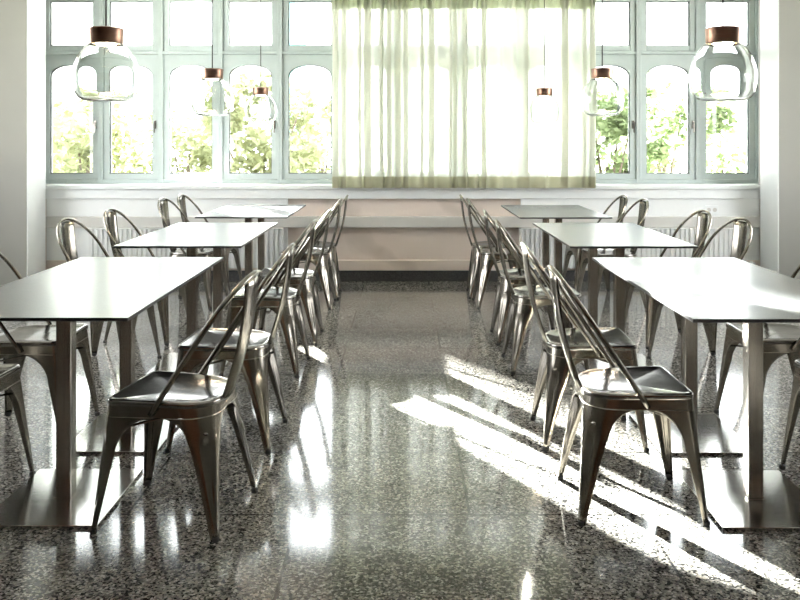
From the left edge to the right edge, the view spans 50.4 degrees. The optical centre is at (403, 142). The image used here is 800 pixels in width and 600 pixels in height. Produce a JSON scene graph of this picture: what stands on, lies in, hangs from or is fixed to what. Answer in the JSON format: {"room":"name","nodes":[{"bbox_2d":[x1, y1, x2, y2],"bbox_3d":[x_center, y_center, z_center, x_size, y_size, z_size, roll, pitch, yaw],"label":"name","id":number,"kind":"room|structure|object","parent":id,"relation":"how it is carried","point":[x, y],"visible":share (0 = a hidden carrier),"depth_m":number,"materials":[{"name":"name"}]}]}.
{"room":"eatery","nodes":[
{"label":"eatery","id":0,"kind":"room"},
{"bbox_2d":[0,0,26,285],"bbox_3d":[-3.938,-0.320,2.200,1.125,3.250,12.800,0,0,0],"label":"wall","id":1,"kind":"structure","parent":0,"point":[13,13],"depth_m":7.60,"materials":[{"name":"white paint"}]},
{"bbox_2d":[27,0,45,275],"bbox_3d":[-3.370,-0.320,7.792,0.014,3.250,0.376,0,0,0],"label":"wall","id":2,"kind":"structure","parent":1,"relation":"attached to","point":[36,9],"depth_m":7.76,"materials":[{"name":"white paint"}]},
{"bbox_2d":[0,281,799,599],"bbox_3d":[0.000,1.380,2.100,9.000,0.150,13.000,0,0,0],"label":"floor","id":3,"kind":"structure","parent":0,"point":[408,461],"depth_m":3.24,"materials":[{"name":"stone"}]},
{"bbox_2d":[0,364,35,476],"bbox_3d":[-1.704,0.875,3.131,0.517,0.860,0.426,0,0,1],"label":"bistro chair","id":4,"kind":"object","parent":3,"relation":"on","point":[10,380],"visible":1,"depth_m":3.28,"materials":[{"name":"grey metal"}]},
{"bbox_2d":[0,252,99,420],"bbox_3d":[-1.712,0.875,3.860,0.517,0.860,0.426,0,0,0],"label":"bistro chair","id":5,"kind":"object","parent":3,"relation":"on","point":[37,342],"visible":0.69,"depth_m":3.84,"materials":[{"name":"grey metal"}]},
{"bbox_2d":[56,218,161,358],"bbox_3d":[-1.752,0.875,4.975,0.517,0.860,0.426,0,0,9],"label":"bistro chair","id":6,"kind":"object","parent":3,"relation":"on","point":[68,247],"visible":0.3,"depth_m":5.09,"materials":[{"name":"grey metal"}]},
{"bbox_2d":[0,257,222,528],"bbox_3d":[-1.240,0.935,3.465,0.700,0.740,1.450,0,0,0],"label":"dining table","id":7,"kind":"object","parent":3,"relation":"on","point":[119,289],"visible":0.8,"depth_m":3.14,"materials":[{"name":"grey laminate"}]},
{"bbox_2d":[103,208,185,345],"bbox_3d":[-1.742,0.875,5.704,0.517,0.860,0.426,0,0,8],"label":"bistro chair","id":8,"kind":"object","parent":3,"relation":"on","point":[111,227],"visible":0.25,"depth_m":5.67,"materials":[{"name":"grey metal"}]},
{"bbox_2d":[90,270,262,542],"bbox_3d":[-0.763,0.875,3.000,0.517,0.860,0.426,0,0,9],"label":"bistro chair","id":9,"kind":"object","parent":3,"relation":"on","point":[157,396],"visible":1,"depth_m":2.86,"materials":[{"name":"grey metal"}]},
{"bbox_2d":[88,228,283,267],"bbox_3d":[-2.006,1.054,7.942,1.888,0.503,0.095,0,0,0],"label":"radiator","id":10,"kind":"object","parent":3,"relation":"on","point":[274,237],"visible":0.38,"depth_m":7.93,"materials":[{"name":"metal"}]},
{"bbox_2d":[88,228,283,228],"bbox_3d":[-2.040,0.806,7.961,1.820,0.009,0.058,0,0,0],"label":"grille","id":11,"kind":"object","parent":10,"relation":"attached to","point":[88,228],"depth_m":7.93,"materials":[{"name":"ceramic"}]},
{"bbox_2d":[157,197,229,309],"bbox_3d":[-1.716,0.875,6.855,0.517,0.860,0.426,0,0,10],"label":"bistro chair","id":12,"kind":"object","parent":3,"relation":"on","point":[163,207],"visible":0.33,"depth_m":6.80,"materials":[{"name":"grey metal"}]},
{"bbox_2d":[113,223,277,375],"bbox_3d":[-1.240,0.935,5.320,0.700,0.740,1.360,0,0,0],"label":"dining table","id":13,"kind":"object","parent":3,"relation":"on","point":[190,236],"visible":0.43,"depth_m":5.05,"materials":[{"name":"grey laminate"}]},
{"bbox_2d":[177,194,242,296],"bbox_3d":[-1.697,0.875,7.364,0.517,0.860,0.426,0,0,7],"label":"bistro chair","id":14,"kind":"object","parent":3,"relation":"on","point":[181,202],"visible":0.3,"depth_m":7.44,"materials":[{"name":"grey metal"}]},
{"bbox_2d":[165,243,295,454],"bbox_3d":[-0.740,0.875,3.769,0.517,0.860,0.426,0,0,2],"label":"bistro chair","id":15,"kind":"object","parent":3,"relation":"on","point":[260,359],"visible":0.67,"depth_m":3.63,"materials":[{"name":"grey metal"}]},
{"bbox_2d":[195,205,305,311],"bbox_3d":[-1.240,0.935,7.090,0.700,0.740,1.260,0,0,0],"label":"dining table","id":16,"kind":"object","parent":3,"relation":"on","point":[248,212],"visible":0.37,"depth_m":6.86,"materials":[{"name":"grey laminate"}]},
{"bbox_2d":[219,219,316,377],"bbox_3d":[-0.763,0.875,4.928,0.517,0.860,0.426,0,0,3],"label":"bistro chair","id":17,"kind":"object","parent":3,"relation":"on","point":[292,317],"visible":0.7,"depth_m":4.78,"materials":[{"name":"grey metal"}]},
{"bbox_2d":[252,209,330,345],"bbox_3d":[-0.744,0.875,5.660,0.517,0.860,0.426,0,0,0],"label":"bistro chair","id":18,"kind":"object","parent":3,"relation":"on","point":[309,295],"visible":0.57,"depth_m":5.53,"materials":[{"name":"grey metal"}]},
{"bbox_2d":[277,198,341,309],"bbox_3d":[-0.753,0.875,6.829,0.517,0.860,0.426,0,0,2],"label":"bistro chair","id":19,"kind":"object","parent":3,"relation":"on","point":[325,272],"visible":0.52,"depth_m":6.70,"materials":[{"name":"grey metal"}]},
{"bbox_2d":[289,195,348,298],"bbox_3d":[-0.733,0.875,7.271,0.517,0.860,0.426,0,0,-1],"label":"bistro chair","id":20,"kind":"object","parent":3,"relation":"on","point":[318,244],"visible":0.44,"depth_m":7.16,"materials":[{"name":"grey metal"}]},
{"bbox_2d":[459,194,515,298],"bbox_3d":[0.733,0.875,7.291,0.517,0.860,0.426,0,0,2],"label":"bistro chair","id":21,"kind":"object","parent":3,"relation":"on","point":[482,244],"visible":0.48,"depth_m":7.15,"materials":[{"name":"silver metal"}]},
{"bbox_2d":[466,198,526,309],"bbox_3d":[0.758,0.875,6.849,0.517,0.860,0.426,0,0,-1],"label":"bistro chair","id":22,"kind":"object","parent":3,"relation":"on","point":[485,263],"visible":0.55,"depth_m":6.71,"materials":[{"name":"silver metal"}]},
{"bbox_2d":[483,209,554,345],"bbox_3d":[0.783,0.875,5.660,0.517,0.860,0.426,0,0,0],"label":"bistro chair","id":23,"kind":"object","parent":3,"relation":"on","point":[517,276],"visible":0.63,"depth_m":5.58,"materials":[{"name":"silver metal"}]},
{"bbox_2d":[494,218,588,374],"bbox_3d":[0.786,0.875,4.979,0.517,0.860,0.426,0,0,-1],"label":"bistro chair","id":24,"kind":"object","parent":3,"relation":"on","point":[520,311],"visible":0.6,"depth_m":4.84,"materials":[{"name":"silver metal"}]},
{"bbox_2d":[501,205,611,312],"bbox_3d":[1.225,0.935,7.050,0.700,0.740,1.260,0,0,0],"label":"dining table","id":25,"kind":"object","parent":3,"relation":"on","point":[544,212],"visible":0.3,"depth_m":6.86,"materials":[{"name":"grey laminate"}]},
{"bbox_2d":[520,242,648,452],"bbox_3d":[0.780,0.875,3.791,0.517,0.860,0.426,0,0,1],"label":"bistro chair","id":26,"kind":"object","parent":3,"relation":"on","point":[553,371],"visible":0.73,"depth_m":3.64,"materials":[{"name":"silver metal"}]},
{"bbox_2d":[562,195,627,291],"bbox_3d":[1.632,0.875,7.223,0.517,0.860,0.426,0,0,-6],"label":"bistro chair","id":27,"kind":"object","parent":3,"relation":"on","point":[577,252],"visible":0.4,"depth_m":7.28,"materials":[{"name":"silver metal"}]},
{"bbox_2d":[577,198,648,311],"bbox_3d":[1.672,0.875,6.744,0.517,0.860,0.426,0,0,-7],"label":"bistro chair","id":28,"kind":"object","parent":3,"relation":"on","point":[643,205],"visible":0.34,"depth_m":6.79,"materials":[{"name":"silver metal"}]},
{"bbox_2d":[533,223,698,368],"bbox_3d":[1.255,0.935,5.305,0.700,0.740,1.350,0,0,0],"label":"dining table","id":29,"kind":"object","parent":3,"relation":"on","point":[592,236],"visible":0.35,"depth_m":5.05,"materials":[{"name":"grey laminate"}]},
{"bbox_2d":[547,264,709,526],"bbox_3d":[0.783,0.875,3.095,0.517,0.860,0.426,0,0,0],"label":"bistro chair","id":30,"kind":"object","parent":3,"relation":"on","point":[601,396],"visible":1,"depth_m":2.95,"materials":[{"name":"silver metal"}]},
{"bbox_2d":[519,228,755,267],"bbox_3d":[2.174,1.054,7.942,2.188,0.503,0.095,0,0,0],"label":"radiator","id":31,"kind":"object","parent":3,"relation":"on","point":[720,245],"visible":0.28,"depth_m":7.93,"materials":[{"name":"metal"}]},
{"bbox_2d":[519,228,732,228],"bbox_3d":[2.140,0.806,7.961,2.120,0.009,0.058,0,0,0],"label":"grille","id":32,"kind":"object","parent":31,"relation":"attached to","point":[519,228],"depth_m":7.93,"materials":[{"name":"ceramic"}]},
{"bbox_2d":[625,209,711,349],"bbox_3d":[1.752,0.875,5.605,0.517,0.860,0.426,0,0,-9],"label":"bistro chair","id":33,"kind":"object","parent":3,"relation":"on","point":[702,231],"visible":0.4,"depth_m":5.65,"materials":[{"name":"silver metal"}]},
{"bbox_2d":[592,257,799,530],"bbox_3d":[1.275,0.935,3.450,0.700,0.740,1.460,0,0,0],"label":"dining table","id":34,"kind":"object","parent":3,"relation":"on","point":[699,289],"visible":0.77,"depth_m":3.18,"materials":[{"name":"grey laminate"}]},
{"bbox_2d":[647,218,752,375],"bbox_3d":[1.761,0.875,4.986,0.517,0.860,0.426,0,0,-11],"label":"bistro chair","id":35,"kind":"object","parent":3,"relation":"on","point":[738,249],"visible":0.24,"depth_m":5.09,"materials":[{"name":"silver metal"}]},
{"bbox_2d":[714,265,799,413],"bbox_3d":[1.754,0.875,3.900,0.517,0.860,0.426,0,0,0],"label":"bistro chair","id":36,"kind":"object","parent":3,"relation":"on","point":[779,340],"visible":0.61,"depth_m":3.95,"materials":[{"name":"silver metal"}]},
{"bbox_2d":[779,359,799,469],"bbox_3d":[1.762,0.875,3.201,0.517,0.860,0.426,0,0,-1],"label":"bistro chair","id":37,"kind":"object","parent":3,"relation":"on","point":[794,406],"visible":1,"depth_m":3.37,"materials":[{"name":"silver metal"}]},
{"bbox_2d":[46,199,759,259],"bbox_3d":[-0.030,-0.320,8.330,7.060,3.250,0.540,0,0,0],"label":"wall","id":38,"kind":"structure","parent":0,"point":[353,243],"depth_m":8.06,"materials":[{"name":"pink paint"}]},
{"bbox_2d":[46,0,99,182],"bbox_3d":[-3.254,-0.547,8.343,0.584,1.895,0.154,0,0,0],"label":"window","id":39,"kind":"structure","parent":38,"relation":"in","point":[57,56],"depth_m":8.31,"materials":[{"name":"grey paint"}]},
{"bbox_2d":[100,0,159,182],"bbox_3d":[-2.670,-0.547,8.343,0.584,1.895,0.154,0,0,0],"label":"window","id":40,"kind":"structure","parent":38,"relation":"in","point":[146,56],"depth_m":8.31,"materials":[{"name":"grey paint"}]},
{"bbox_2d":[160,0,219,182],"bbox_3d":[-2.087,-0.547,8.354,0.584,1.895,0.132,0,0,0],"label":"window","id":41,"kind":"structure","parent":38,"relation":"in","point":[172,57],"depth_m":8.31,"materials":[{"name":"grey paint"}]},
{"bbox_2d":[220,0,279,182],"bbox_3d":[-1.503,-0.547,8.343,0.584,1.895,0.154,0,0,0],"label":"window","id":42,"kind":"structure","parent":38,"relation":"in","point":[232,57],"depth_m":8.31,"materials":[{"name":"grey paint"}]},
{"bbox_2d":[280,0,331,182],"bbox_3d":[-0.919,-0.547,8.354,0.584,1.895,0.132,0,0,0],"label":"window","id":43,"kind":"structure","parent":38,"relation":"in","point":[292,57],"depth_m":8.31,"materials":[{"name":"grey paint"}]},
{"bbox_2d":[46,189,759,198],"bbox_3d":[-0.010,0.485,8.030,6.730,0.090,0.060,0,0,0],"label":"window sill","id":44,"kind":"structure","parent":38,"relation":"attached to","point":[50,193],"depth_m":8.00,"materials":[{"name":"white paint"}]},
{"bbox_2d":[46,199,759,259],"bbox_3d":[-0.010,0.868,8.040,6.730,0.675,0.040,0,0,0],"label":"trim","id":45,"kind":"structure","parent":38,"relation":"attached to","point":[54,207],"depth_m":8.02,"materials":[{"name":"white paint"}]},
{"bbox_2d":[46,216,759,227],"bbox_3d":[-0.010,0.749,8.020,6.730,0.102,0.080,0,0,0],"label":"trim","id":46,"kind":"structure","parent":38,"relation":"attached to","point":[51,221],"depth_m":7.98,"materials":[{"name":"grey paint"}]},
{"bbox_2d":[46,260,759,269],"bbox_3d":[-0.010,1.157,8.030,6.730,0.095,0.060,0,0,0],"label":"trim","id":47,"kind":"structure","parent":38,"relation":"attached to","point":[343,264],"depth_m":8.00,"materials":[{"name":"pink stone"}]},
{"bbox_2d":[46,183,759,188],"bbox_3d":[-0.030,0.420,8.215,7.060,0.040,0.470,0,0,0],"label":"trim","id":48,"kind":"structure","parent":38,"relation":"attached to","point":[48,185],"depth_m":7.98,"materials":[{"name":"white paint"}]},
{"bbox_2d":[200,270,612,280],"bbox_3d":[-0.010,1.255,8.023,6.730,0.100,0.075,0,0,0],"label":"baseboard","id":49,"kind":"structure","parent":38,"relation":"attached to","point":[345,275],"depth_m":7.99,"materials":[{"name":"stone"}]},
{"bbox_2d":[596,0,638,182],"bbox_3d":[1.999,-0.547,8.343,0.584,1.895,0.154,0,0,0],"label":"window","id":50,"kind":"structure","parent":38,"relation":"in","point":[625,57],"depth_m":8.31,"materials":[{"name":"grey paint"}]},
{"bbox_2d":[639,0,698,182],"bbox_3d":[2.583,-0.547,8.343,0.584,1.895,0.154,0,0,0],"label":"window","id":51,"kind":"structure","parent":38,"relation":"in","point":[650,56],"depth_m":8.31,"materials":[{"name":"grey paint"}]},
{"bbox_2d":[705,206,717,213],"bbox_3d":[2.900,0.635,8.013,0.120,0.080,0.014,0,0,0],"label":"power socket","id":52,"kind":"object","parent":38,"relation":"attached to","point":[712,209],"visible":0.83,"depth_m":8.01,"materials":[{"name":"white paint"}]},
{"bbox_2d":[699,0,757,182],"bbox_3d":[3.167,-0.547,8.354,0.584,1.895,0.132,0,0,0],"label":"window","id":53,"kind":"structure","parent":38,"relation":"in","point":[751,175],"depth_m":8.31,"materials":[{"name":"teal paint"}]},
{"bbox_2d":[758,0,799,279],"bbox_3d":[3.928,-0.320,2.200,1.145,3.250,12.800,0,0,0],"label":"wall","id":54,"kind":"structure","parent":0,"point":[789,10],"depth_m":7.60,"materials":[{"name":"white paint"}]},
{"bbox_2d":[760,0,778,272],"bbox_3d":[3.350,-0.320,7.792,0.014,3.250,0.376,0,0,0],"label":"trim","id":55,"kind":"structure","parent":54,"relation":"attached to","point":[769,9],"depth_m":7.75,"materials":[{"name":"white paint"}]},
{"bbox_3d":[0.000,-2.045,2.150,9.000,0.200,13.100,0,0,0],"label":"ceiling","id":56,"kind":"structure","parent":0,"visible":0},
{"bbox_2d":[71,0,139,101],"bbox_3d":[-1.220,-1.056,3.480,0.268,1.778,0.268,0,0,0],"label":"pendant lamp","id":57,"kind":"object","parent":56,"relation":"hanging from","point":[104,69],"visible":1,"depth_m":3.39,"materials":[{"name":"clear glass"}]},
{"bbox_2d":[191,0,233,116],"bbox_3d":[-1.220,-1.056,5.410,0.268,1.778,0.268,0,0,0],"label":"pendant lamp","id":58,"kind":"object","parent":56,"relation":"hanging from","point":[212,95],"visible":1,"depth_m":5.32,"materials":[{"name":"clear glass"}]},
{"bbox_2d":[245,0,276,122],"bbox_3d":[-1.220,-1.056,7.240,0.268,1.778,0.268,0,0,0],"label":"pendant lamp","id":59,"kind":"object","parent":56,"relation":"hanging from","point":[260,107],"visible":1,"depth_m":7.15,"materials":[{"name":"clear glass"}]},
{"bbox_2d":[332,0,595,187],"bbox_3d":[0.559,-0.758,7.926,2.479,2.363,0.134,0,0,0],"label":"curtain","id":60,"kind":"object","parent":56,"relation":"hanging from","point":[426,93],"visible":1,"depth_m":7.92,"materials":[{"name":"fabric"}]},
{"bbox_2d":[529,0,559,122],"bbox_3d":[1.215,-1.056,7.360,0.268,1.778,0.268,0,0,0],"label":"pendant lamp","id":61,"kind":"object","parent":56,"relation":"hanging from","point":[544,108],"visible":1,"depth_m":7.27,"materials":[{"name":"glass"}]},
{"bbox_2d":[581,0,623,115],"bbox_3d":[1.255,-1.056,5.380,0.268,1.778,0.268,0,0,0],"label":"pendant lamp","id":62,"kind":"object","parent":56,"relation":"hanging from","point":[602,95],"visible":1,"depth_m":5.29,"materials":[{"name":"clear glass"}]},
{"bbox_2d":[688,0,757,101],"bbox_3d":[1.302,-1.056,3.470,0.268,1.778,0.268,0,0,0],"label":"pendant lamp","id":63,"kind":"object","parent":56,"relation":"hanging from","point":[723,69],"visible":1,"depth_m":3.38,"materials":[{"name":"clear glass"}]},
{"label":"outside","id":64,"kind":"structure","parent":0,"visible":0},
{"bbox_2d":[137,152,745,172],"bbox_3d":[0.000,1.865,50.000,180.000,0.120,220.000,0,0,0],"label":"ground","id":65,"kind":"structure","parent":64,"point":[603,164],"depth_m":69.74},
{"bbox_2d":[52,3,136,170],"bbox_3d":[-18.025,-6.845,44.951,6.000,17.300,8.100,0,0,-29],"label":"building","id":66,"kind":"structure","parent":65,"relation":"on","point":[71,22],"depth_m":41.50,"materials":[{"name":"white"}]},
{"bbox_2d":[53,89,151,172],"bbox_3d":[-4.616,0.418,12.403,2.054,2.784,1.752,0,0,0],"label":"tree","id":67,"kind":"object","parent":65,"relation":"on","point":[78,151],"visible":0.42,"depth_m":12.18,"materials":[{"name":"green plant"}]},
{"bbox_2d":[53,93,151,171],"bbox_3d":[-7.023,0.287,18.234,3.133,3.045,2.734,0,0,0],"label":"leafy shrub","id":68,"kind":"object","parent":65,"relation":"on","point":[54,94],"visible":0.09,"depth_m":18.35,"materials":[{"name":"green plant"}]},
{"bbox_2d":[136,105,231,172],"bbox_3d":[-4.207,0.556,15.923,1.896,2.509,1.824,0,0,0],"label":"leafy shrub","id":69,"kind":"object","parent":65,"relation":"on","point":[200,150],"visible":0.44,"depth_m":15.63,"materials":[{"name":"green plant"}]},
{"bbox_2d":[182,69,330,172],"bbox_3d":[-2.150,0.355,12.609,2.114,2.909,1.826,0,0,0],"label":"tree","id":70,"kind":"object","parent":65,"relation":"on","point":[255,160],"visible":0.4,"depth_m":12.34,"materials":[{"name":"green plant"}]},
{"bbox_2d":[230,3,305,166],"bbox_3d":[-10.725,-5.695,65.875,5.350,15.000,8.250,0,0,0],"label":"building","id":71,"kind":"structure","parent":65,"relation":"on","point":[244,17],"depth_m":62.00,"materials":[{"name":"white"}]},
{"bbox_2d":[290,85,330,172],"bbox_3d":[-1.550,0.386,15.449,1.824,2.847,1.587,0,0,0],"label":"leafy shrub","id":72,"kind":"object","parent":65,"relation":"on","point":[309,100],"visible":0.07,"depth_m":15.25,"materials":[{"name":"green plant"}]},
{"bbox_2d":[596,70,676,172],"bbox_3d":[2.950,0.341,12.286,1.832,2.937,1.443,0,0,0],"label":"leafy shrub","id":73,"kind":"object","parent":65,"relation":"on","point":[613,128],"visible":0.14,"depth_m":11.99,"materials":[{"name":"green plant"}]},
{"bbox_2d":[618,93,711,172],"bbox_3d":[4.728,0.450,15.498,1.655,2.720,1.536,0,0,-15],"label":"leafy shrub","id":74,"kind":"object","parent":65,"relation":"on","point":[657,149],"visible":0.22,"depth_m":15.36,"materials":[{"name":"green plant"}]},
{"bbox_2d":[664,97,745,172],"bbox_3d":[4.644,0.531,12.434,1.660,2.559,1.412,0,0,0],"label":"leafy shrub","id":75,"kind":"object","parent":65,"relation":"on","point":[716,112],"visible":0.18,"depth_m":12.42,"materials":[{"name":"green plant"}]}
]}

